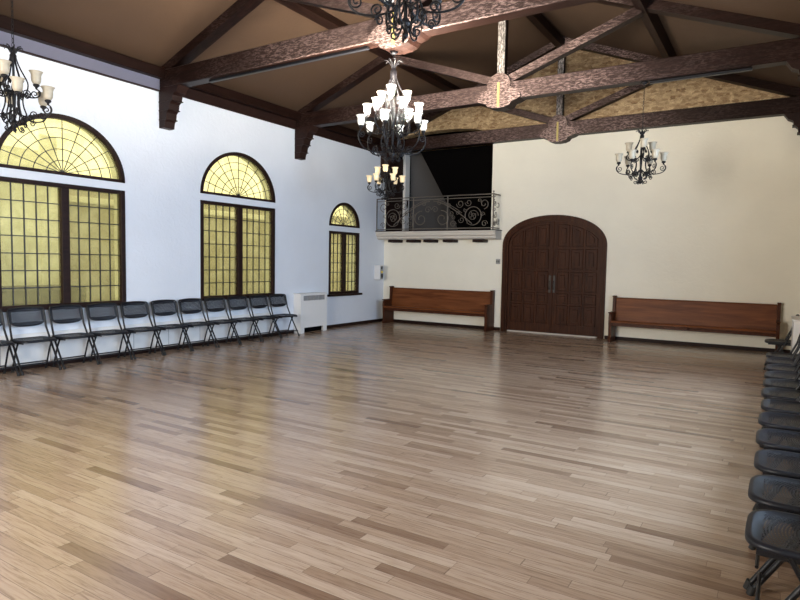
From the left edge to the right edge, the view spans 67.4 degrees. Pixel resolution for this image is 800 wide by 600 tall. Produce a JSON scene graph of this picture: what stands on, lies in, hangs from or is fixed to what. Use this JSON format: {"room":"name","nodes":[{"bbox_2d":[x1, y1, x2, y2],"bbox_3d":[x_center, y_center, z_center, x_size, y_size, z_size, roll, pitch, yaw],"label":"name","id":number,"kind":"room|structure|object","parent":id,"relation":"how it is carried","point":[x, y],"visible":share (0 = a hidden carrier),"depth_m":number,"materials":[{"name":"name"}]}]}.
{"room":"event hall","nodes":[
{"label":"event hall","id":0,"kind":"room"},
{"bbox_2d":[0,47,384,335],"bbox_3d":[-4.631,-1.522,9.505,0.300,4.860,15.400,3,4,32],"label":"wall","id":1,"kind":"structure","parent":0,"point":[164,170],"depth_m":10.67,"materials":[{"name":"white paint"}]},
{"bbox_2d":[0,113,124,182],"bbox_3d":[-4.928,-2.256,8.760,0.114,0.870,1.910,3,4,32],"label":"window","id":2,"kind":"structure","parent":1,"relation":"in","point":[109,148],"depth_m":8.85,"materials":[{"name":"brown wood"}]},
{"bbox_2d":[0,176,125,311],"bbox_3d":[-4.947,-0.788,8.850,0.130,1.830,1.910,3,4,32],"label":"window","id":3,"kind":"structure","parent":1,"relation":"in","point":[63,220],"depth_m":8.83,"materials":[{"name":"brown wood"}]},
{"bbox_2d":[0,31,159,89],"bbox_3d":[-4.850,-3.512,8.644,0.043,0.185,3.170,3,4,32],"label":"trim","id":4,"kind":"structure","parent":1,"relation":"attached to","point":[31,46],"depth_m":8.80,"materials":[{"name":"grey paint"}]},
{"bbox_2d":[0,44,159,91],"bbox_3d":[-4.848,-3.409,8.648,0.053,0.020,3.170,3,4,32],"label":"trim","id":5,"kind":"structure","parent":1,"relation":"attached to","point":[21,51],"depth_m":8.88,"materials":[{"name":"brown wood"}]},
{"bbox_2d":[0,318,382,372],"bbox_3d":[-4.537,0.873,9.573,0.019,0.074,15.399,3,4,32],"label":"baseboard","id":6,"kind":"structure","parent":1,"relation":"attached to","point":[381,319],"depth_m":10.39,"materials":[{"name":"brown wood"}]},
{"bbox_2d":[0,14,385,146],"bbox_3d":[-4.399,-3.710,9.231,0.168,0.170,15.360,3,4,32],"label":"trim","id":7,"kind":"structure","parent":1,"relation":"attached to","point":[22,29],"depth_m":9.44,"materials":[{"name":"brown wood"}]},
{"bbox_2d":[200,200,274,300],"bbox_3d":[-3.146,-0.941,11.718,0.130,1.830,1.910,3,4,32],"label":"window","id":8,"kind":"structure","parent":1,"relation":"in","point":[238,209],"depth_m":11.69,"materials":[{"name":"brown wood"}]},
{"bbox_2d":[200,152,275,202],"bbox_3d":[-3.128,-2.408,11.628,0.114,0.870,1.910,3,4,32],"label":"window","id":9,"kind":"structure","parent":1,"relation":"in","point":[266,178],"depth_m":11.66,"materials":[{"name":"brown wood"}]},
{"bbox_2d":[183,88,295,129],"bbox_3d":[-3.063,-3.664,11.491,0.043,0.185,3.120,3,4,32],"label":"trim","id":10,"kind":"structure","parent":1,"relation":"attached to","point":[191,94],"depth_m":11.42,"materials":[{"name":"brown wood"}]},
{"bbox_2d":[327,231,361,296],"bbox_3d":[-1.353,-0.875,14.538,0.190,1.540,1.300,3,4,32],"label":"window","id":11,"kind":"structure","parent":1,"relation":"in","point":[342,291],"depth_m":14.53,"materials":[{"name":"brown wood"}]},
{"bbox_2d":[329,203,359,227],"bbox_3d":[-1.365,-2.055,14.482,0.114,0.580,1.200,3,4,32],"label":"window","id":12,"kind":"structure","parent":1,"relation":"in","point":[351,209],"depth_m":14.53,"materials":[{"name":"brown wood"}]},
{"bbox_2d":[314,128,381,153],"bbox_3d":[-1.302,-3.813,14.296,0.043,0.185,3.070,3,4,32],"label":"trim","id":13,"kind":"structure","parent":1,"relation":"attached to","point":[322,133],"depth_m":14.20,"materials":[{"name":"brown wood"}]},
{"bbox_2d":[374,265,382,279],"bbox_3d":[-0.544,-0.721,15.633,0.212,0.380,0.160,3,4,32],"label":"wall dispenser","id":14,"kind":"object","parent":1,"relation":"attached to","point":[378,269],"visible":1,"depth_m":15.57,"materials":[{"name":"white plastic"}]},
{"bbox_2d":[386,153,409,230],"bbox_3d":[-0.050,-2.922,16.284,0.120,2.255,1.056,3,4,32],"label":"door","id":15,"kind":"structure","parent":1,"relation":"in","point":[403,166],"depth_m":16.42,"materials":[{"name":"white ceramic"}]},
{"bbox_2d":[0,321,799,599],"bbox_3d":[-0.083,1.155,7.915,9.950,0.120,17.900,3,4,32],"label":"floor","id":16,"kind":"structure","parent":0,"point":[374,460],"depth_m":4.62,"materials":[{"name":"brown wood"}]},
{"bbox_2d":[0,310,19,375],"bbox_3d":[-5.341,0.571,7.804,0.443,0.887,0.537,3,4,32],"label":"folding chair","id":17,"kind":"object","parent":16,"relation":"on","point":[6,342],"visible":1,"depth_m":8.01,"materials":[{"name":"black metal"}]},
{"bbox_2d":[6,306,61,375],"bbox_3d":[-5.054,0.545,8.275,0.443,0.887,0.537,3,4,32],"label":"folding chair","id":18,"kind":"object","parent":16,"relation":"on","point":[33,309],"visible":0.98,"depth_m":8.31,"materials":[{"name":"black"}]},
{"bbox_2d":[48,304,99,369],"bbox_3d":[-4.759,0.520,8.741,0.443,0.887,0.537,3,4,31],"label":"folding chair","id":19,"kind":"object","parent":16,"relation":"on","point":[70,307],"visible":0.98,"depth_m":8.77,"materials":[{"name":"black"}]},
{"bbox_2d":[86,303,132,363],"bbox_3d":[-4.468,0.495,9.210,0.443,0.887,0.537,3,4,33],"label":"folding chair","id":20,"kind":"object","parent":16,"relation":"on","point":[102,305],"visible":0.98,"depth_m":9.24,"materials":[{"name":"black plastic"}]},
{"bbox_2d":[0,312,274,367],"bbox_3d":[-5.535,0.712,7.886,0.094,0.420,10.900,3,4,32],"label":"baseboard heater","id":21,"kind":"object","parent":16,"relation":"on","point":[28,352],"visible":0.51,"depth_m":9.52,"materials":[{"name":"white metal"}]},
{"bbox_2d":[120,301,163,359],"bbox_3d":[-4.165,0.471,9.671,0.443,0.887,0.537,3,4,33],"label":"folding chair","id":22,"kind":"object","parent":16,"relation":"on","point":[133,303],"visible":0.96,"depth_m":9.71,"materials":[{"name":"black plastic"}]},
{"bbox_2d":[151,299,191,354],"bbox_3d":[-3.870,0.446,10.137,0.443,0.887,0.537,3,4,34],"label":"folding chair","id":23,"kind":"object","parent":16,"relation":"on","point":[160,302],"visible":0.97,"depth_m":10.18,"materials":[{"name":"black plastic"}]},
{"bbox_2d":[178,298,216,350],"bbox_3d":[-3.582,0.421,10.607,0.443,0.887,0.537,3,4,32],"label":"folding chair","id":24,"kind":"object","parent":16,"relation":"on","point":[192,300],"visible":0.97,"depth_m":10.65,"materials":[{"name":"black plastic"}]},
{"bbox_2d":[204,297,239,347],"bbox_3d":[-3.288,0.396,11.074,0.443,0.887,0.537,3,4,30],"label":"folding chair","id":25,"kind":"object","parent":16,"relation":"on","point":[211,299],"visible":0.94,"depth_m":11.10,"materials":[{"name":"black plastic"}]},
{"bbox_2d":[227,296,261,343],"bbox_3d":[-3.002,0.371,11.545,0.443,0.887,0.537,3,4,33],"label":"folding chair","id":26,"kind":"object","parent":16,"relation":"on","point":[240,307],"visible":0.94,"depth_m":11.59,"materials":[{"name":"black plastic"}]},
{"bbox_2d":[249,295,281,340],"bbox_3d":[-2.705,0.346,12.009,0.443,0.887,0.537,3,4,31],"label":"folding chair","id":27,"kind":"object","parent":16,"relation":"on","point":[258,297],"visible":0.95,"depth_m":12.05,"materials":[{"name":"black plastic"}]},
{"bbox_2d":[268,294,299,337],"bbox_3d":[-2.416,0.321,12.480,0.443,0.887,0.537,3,4,33],"label":"folding chair","id":28,"kind":"object","parent":16,"relation":"on","point":[279,303],"visible":0.93,"depth_m":12.54,"materials":[{"name":"black plastic"}]},
{"bbox_2d":[293,292,327,333],"bbox_3d":[-1.989,0.274,13.397,0.228,0.870,0.920,3,4,32],"label":"radiator cover","id":29,"kind":"object","parent":16,"relation":"on","point":[310,308],"visible":1,"depth_m":13.26,"materials":[{"name":"white metal"}]},
{"bbox_2d":[304,295,324,300],"bbox_3d":[-1.922,-0.057,13.337,0.036,0.120,0.850,3,4,32],"label":"vent grille","id":30,"kind":"object","parent":29,"relation":"attached to","point":[306,297],"depth_m":13.34,"materials":[{"name":"grey metal"}]},
{"bbox_2d":[382,286,494,331],"bbox_3d":[0.894,0.183,14.906,2.926,0.953,0.485,3,4,32],"label":"pew","id":31,"kind":"object","parent":16,"relation":"on","point":[436,301],"visible":1,"depth_m":14.91,"materials":[{"name":"brown wood"}]},
{"bbox_2d":[607,295,781,351],"bbox_3d":[5.735,0.461,11.881,3.036,0.953,0.485,3,4,32],"label":"pew","id":32,"kind":"object","parent":16,"relation":"on","point":[755,319],"visible":0.97,"depth_m":11.89,"materials":[{"name":"brown wood"}]},
{"bbox_2d":[743,475,799,589],"bbox_3d":[2.042,1.001,3.074,0.443,0.887,0.537,3,4,33],"label":"folding chair","id":33,"kind":"object","parent":16,"relation":"on","point":[757,482],"visible":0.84,"depth_m":3.05,"materials":[{"name":"black plastic"}]},
{"bbox_2d":[745,509,799,599],"bbox_3d":[1.752,1.027,2.596,0.443,0.887,0.537,3,4,33],"label":"folding chair","id":34,"kind":"object","parent":16,"relation":"on","point":[754,532],"visible":1,"depth_m":2.63,"materials":[{"name":"black plastic"}]},
{"bbox_2d":[752,428,799,509],"bbox_3d":[2.651,0.950,4.036,0.443,0.887,0.537,3,4,32],"label":"folding chair","id":35,"kind":"object","parent":16,"relation":"on","point":[761,434],"visible":0.65,"depth_m":4.05,"materials":[{"name":"black plastic"}]},
{"bbox_2d":[754,449,799,526],"bbox_3d":[2.348,0.977,3.542,0.443,0.887,0.537,3,4,32],"label":"folding chair","id":36,"kind":"object","parent":16,"relation":"on","point":[760,459],"visible":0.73,"depth_m":3.58,"materials":[{"name":"black plastic"}]},
{"bbox_2d":[758,412,799,467],"bbox_3d":[2.967,0.924,4.534,0.443,0.887,0.537,3,4,32],"label":"folding chair","id":37,"kind":"object","parent":16,"relation":"on","point":[763,418],"visible":0.59,"depth_m":4.55,"materials":[{"name":"black plastic"}]},
{"bbox_2d":[759,398,799,447],"bbox_3d":[3.274,0.898,5.014,0.443,0.887,0.537,3,4,32],"label":"folding chair","id":38,"kind":"object","parent":16,"relation":"on","point":[765,403],"visible":0.59,"depth_m":5.05,"materials":[{"name":"black plastic"}]},
{"bbox_2d":[761,383,799,428],"bbox_3d":[3.575,0.872,5.509,0.443,0.887,0.537,3,4,32],"label":"folding chair","id":39,"kind":"object","parent":16,"relation":"on","point":[765,392],"visible":0.6,"depth_m":5.57,"materials":[{"name":"black plastic"}]},
{"bbox_2d":[763,314,798,369],"bbox_3d":[6.026,0.659,9.490,0.443,0.887,0.537,3,4,32],"label":"folding chair","id":40,"kind":"object","parent":16,"relation":"on","point":[779,342],"visible":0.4,"depth_m":9.38,"materials":[{"name":"black"}]},
{"bbox_2d":[763,371,799,426],"bbox_3d":[3.876,0.847,5.980,0.443,0.887,0.537,3,4,31],"label":"folding chair","id":41,"kind":"object","parent":16,"relation":"on","point":[767,382],"visible":0.49,"depth_m":6.07,"materials":[{"name":"black plastic"}]},
{"bbox_2d":[764,363,799,411],"bbox_3d":[4.166,0.823,6.436,0.443,0.887,0.537,3,4,32],"label":"folding chair","id":42,"kind":"object","parent":16,"relation":"on","point":[768,374],"visible":0.45,"depth_m":6.53,"materials":[{"name":"black plastic"}]},
{"bbox_2d":[764,343,799,398],"bbox_3d":[4.772,0.770,7.411,0.443,0.887,0.537,3,4,31],"label":"folding chair","id":43,"kind":"object","parent":16,"relation":"on","point":[791,361],"visible":0.44,"depth_m":7.50,"materials":[{"name":"black plastic"}]},
{"bbox_2d":[765,355,799,398],"bbox_3d":[4.472,0.797,6.916,0.443,0.887,0.537,3,4,33],"label":"folding chair","id":44,"kind":"object","parent":16,"relation":"on","point":[785,368],"visible":0.34,"depth_m":6.99,"materials":[{"name":"black plastic"}]},
{"bbox_2d":[765,334,799,387],"bbox_3d":[5.087,0.743,7.921,0.443,0.887,0.537,3,4,32],"label":"folding chair","id":45,"kind":"object","parent":16,"relation":"on","point":[768,354],"visible":0.46,"depth_m":8.01,"materials":[{"name":"black plastic"}]},
{"bbox_2d":[791,316,799,378],"bbox_3d":[5.759,0.704,8.632,0.253,0.890,0.830,3,4,32],"label":"radiator cover","id":46,"kind":"object","parent":16,"relation":"on","point":[795,319],"visible":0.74,"depth_m":8.33,"materials":[{"name":"white metal"}]},
{"bbox_2d":[0,0,799,138],"bbox_3d":[-0.475,-4.493,6.767,9.950,2.035,16.050,3,4,32],"label":"ceiling","id":47,"kind":"structure","parent":0,"point":[150,31],"depth_m":10.12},
{"bbox_2d":[274,0,460,90],"bbox_3d":[-2.432,-4.515,7.970,0.201,0.213,15.389,3,4,32],"label":"purlin","id":48,"kind":"object","parent":47,"relation":"attached to","point":[317,15],"visible":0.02,"depth_m":10.08,"materials":[{"name":"brown wood"}]},
{"bbox_2d":[158,0,600,129],"bbox_3d":[-0.001,-4.042,7.568,9.350,2.777,0.281,3,4,32],"label":"roof truss","id":49,"kind":"object","parent":47,"relation":"attached to","point":[181,74],"visible":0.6,"depth_m":8.21,"materials":[{"name":"brown wood"}]},
{"bbox_2d":[209,46,369,82],"bbox_3d":[-1.705,-3.383,8.680,3.050,0.035,0.060,3,4,32],"label":"track","id":50,"kind":"object","parent":49,"relation":"attached to","point":[364,48],"visible":1,"depth_m":8.54,"materials":[{"name":"black"}]},
{"bbox_2d":[356,51,427,161],"bbox_3d":[-0.088,-2.481,7.713,0.954,1.380,0.919,3,4,32],"label":"chandelier","id":51,"kind":"object","parent":49,"relation":"hanging from","point":[378,101],"visible":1,"depth_m":7.68,"materials":[{"name":"black metal"}]},
{"bbox_2d":[525,13,564,47],"bbox_3d":[-0.474,-5.223,6.703,0.160,0.190,15.389,3,4,32],"label":"ridge beam","id":52,"kind":"structure","parent":47,"relation":"attached to","point":[539,21],"depth_m":12.11,"materials":[{"name":"brown wood"}]},
{"bbox_2d":[294,0,799,159],"bbox_3d":[1.773,-4.192,10.394,9.350,2.777,0.281,3,4,32],"label":"roof truss","id":53,"kind":"object","parent":47,"relation":"attached to","point":[500,92],"visible":0.97,"depth_m":9.67,"materials":[{"name":"brown wood"}]},
{"bbox_2d":[366,125,405,199],"bbox_3d":[-0.271,-2.768,11.760,0.772,1.610,0.752,2,4,15],"label":"chandelier","id":54,"kind":"object","parent":53,"relation":"hanging from","point":[377,178],"visible":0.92,"depth_m":11.76,"materials":[{"name":"black metal"}]},
{"bbox_2d":[615,81,668,183],"bbox_3d":[3.736,-2.568,9.255,0.772,1.550,0.752,3,4,26],"label":"chandelier","id":55,"kind":"object","parent":53,"relation":"hanging from","point":[631,152],"visible":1,"depth_m":9.24,"materials":[{"name":"black metal"}]},
{"bbox_2d":[650,67,751,83],"bbox_3d":[4.389,-3.286,8.807,1.350,0.035,0.060,3,4,32],"label":"track","id":56,"kind":"object","parent":53,"relation":"attached to","point":[750,68],"visible":1,"depth_m":8.76,"materials":[{"name":"black"}]},
{"bbox_2d":[380,36,799,178],"bbox_3d":[3.521,-4.340,13.178,9.350,2.777,0.281,3,4,32],"label":"roof truss","id":57,"kind":"object","parent":47,"relation":"attached to","point":[559,129],"visible":0.7,"depth_m":12.61,"materials":[{"name":"brown wood"}]},
{"bbox_2d":[631,0,676,57],"bbox_3d":[1.456,-4.292,5.541,0.201,0.213,15.389,3,4,32],"label":"purlin","id":58,"kind":"object","parent":47,"relation":"attached to","point":[651,21],"visible":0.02,"depth_m":9.94,"materials":[{"name":"brown wood"}]},
{"bbox_3d":[-1.802,-3.889,4.700,9.350,2.777,0.281,3,4,32],"label":"roof truss","id":59,"kind":"object","parent":47,"relation":"attached to","visible":0},
{"bbox_2d":[0,0,54,132],"bbox_3d":[-3.955,-2.501,6.133,0.772,1.550,0.752,1,4,3],"label":"chandelier","id":60,"kind":"object","parent":59,"relation":"hanging from","point":[45,97],"visible":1,"depth_m":6.15,"materials":[{"name":"black metal"}]},
{"bbox_2d":[347,0,464,42],"bbox_3d":[0.044,-2.322,3.631,0.772,1.450,0.752,2,4,21],"label":"chandelier","id":61,"kind":"object","parent":59,"relation":"hanging from","point":[406,24],"visible":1,"depth_m":3.66,"materials":[{"name":"black metal"}]},
{"bbox_2d":[399,155,410,230],"bbox_3d":[0.590,-3.162,17.428,0.001,2.700,3.100,3,4,32],"label":"wall","id":62,"kind":"structure","parent":0,"point":[399,155],"depth_m":16.94,"materials":[{"name":"grey paint"}]},
{"bbox_2d":[410,152,457,230],"bbox_3d":[2.348,-3.107,17.035,4.105,2.700,0.001,1,4,-2],"label":"wall","id":63,"kind":"structure","parent":0,"point":[423,183],"depth_m":17.00,"materials":[{"name":"grey paint"}]},
{"bbox_2d":[415,131,474,137],"bbox_3d":[2.138,-4.437,16.624,3.450,0.100,3.500,3,4,32],"label":"ceiling","id":64,"kind":"structure","parent":0,"point":[457,131],"depth_m":15.64,"materials":[{"name":"black wood"}]},
{"bbox_2d":[421,145,492,229],"bbox_3d":[1.619,-3.046,15.901,2.770,2.580,0.300,3,4,32],"label":"soffit","id":65,"kind":"structure","parent":64,"relation":"attached to","point":[467,170],"depth_m":15.66,"materials":[{"name":"black"}]},
{"bbox_2d":[383,50,799,349],"bbox_3d":[3.645,-2.479,13.548,9.350,6.540,0.320,3,4,32],"label":"wall","id":66,"kind":"structure","parent":0,"point":[721,223],"depth_m":12.36,"materials":[{"name":"beige paint"}]},
{"bbox_2d":[375,229,501,242],"bbox_3d":[0.884,-1.575,14.882,3.342,0.288,0.433,3,4,32],"label":"balcony","id":67,"kind":"object","parent":66,"relation":"attached to","point":[483,235],"visible":1,"depth_m":14.67,"materials":[{"name":"paint"}]},
{"bbox_2d":[376,191,500,230],"bbox_3d":[0.894,-2.167,14.842,3.333,0.900,0.402,3,4,32],"label":"balcony railing","id":68,"kind":"object","parent":67,"relation":"on","point":[493,193],"visible":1,"depth_m":14.54,"materials":[{"name":"grey metal"}]},
{"bbox_2d":[394,319,499,329],"bbox_3d":[0.971,0.608,15.190,3.339,0.074,0.019,3,4,32],"label":"baseboard","id":69,"kind":"structure","parent":66,"relation":"attached to","point":[395,320],"depth_m":15.11,"materials":[{"name":"brown wood"}]},
{"bbox_2d":[500,215,606,338],"bbox_3d":[3.481,-0.640,13.652,2.500,2.850,0.245,3,4,32],"label":"door","id":70,"kind":"structure","parent":66,"relation":"in","point":[554,266],"depth_m":13.58,"materials":[{"name":"brown wood"}]},
{"bbox_2d":[604,336,790,352],"bbox_3d":[5.938,0.893,12.086,3.549,0.074,0.019,3,4,32],"label":"baseboard","id":71,"kind":"structure","parent":66,"relation":"attached to","point":[605,337],"depth_m":12.04,"materials":[{"name":"brown wood"}]},
{"label":"outside","id":72,"kind":"structure","parent":0,"visible":0},
{"bbox_3d":[-10.766,0.776,13.124,13.700,0.200,32.000,3,4,32],"label":"ground","id":73,"kind":"structure","parent":72,"visible":0},
{"bbox_2d":[2,285,86,305],"bbox_3d":[-6.532,0.367,9.942,0.800,1.170,2.350,3,4,32],"label":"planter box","id":74,"kind":"object","parent":73,"relation":"on","point":[19,293],"visible":0.23,"depth_m":10.01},
{"bbox_2d":[0,134,349,301],"bbox_3d":[-6.819,-1.064,10.844,0.420,3.900,20.500,3,4,32],"label":"neighbouring building","id":75,"kind":"structure","parent":73,"relation":"on","point":[16,188],"depth_m":11.66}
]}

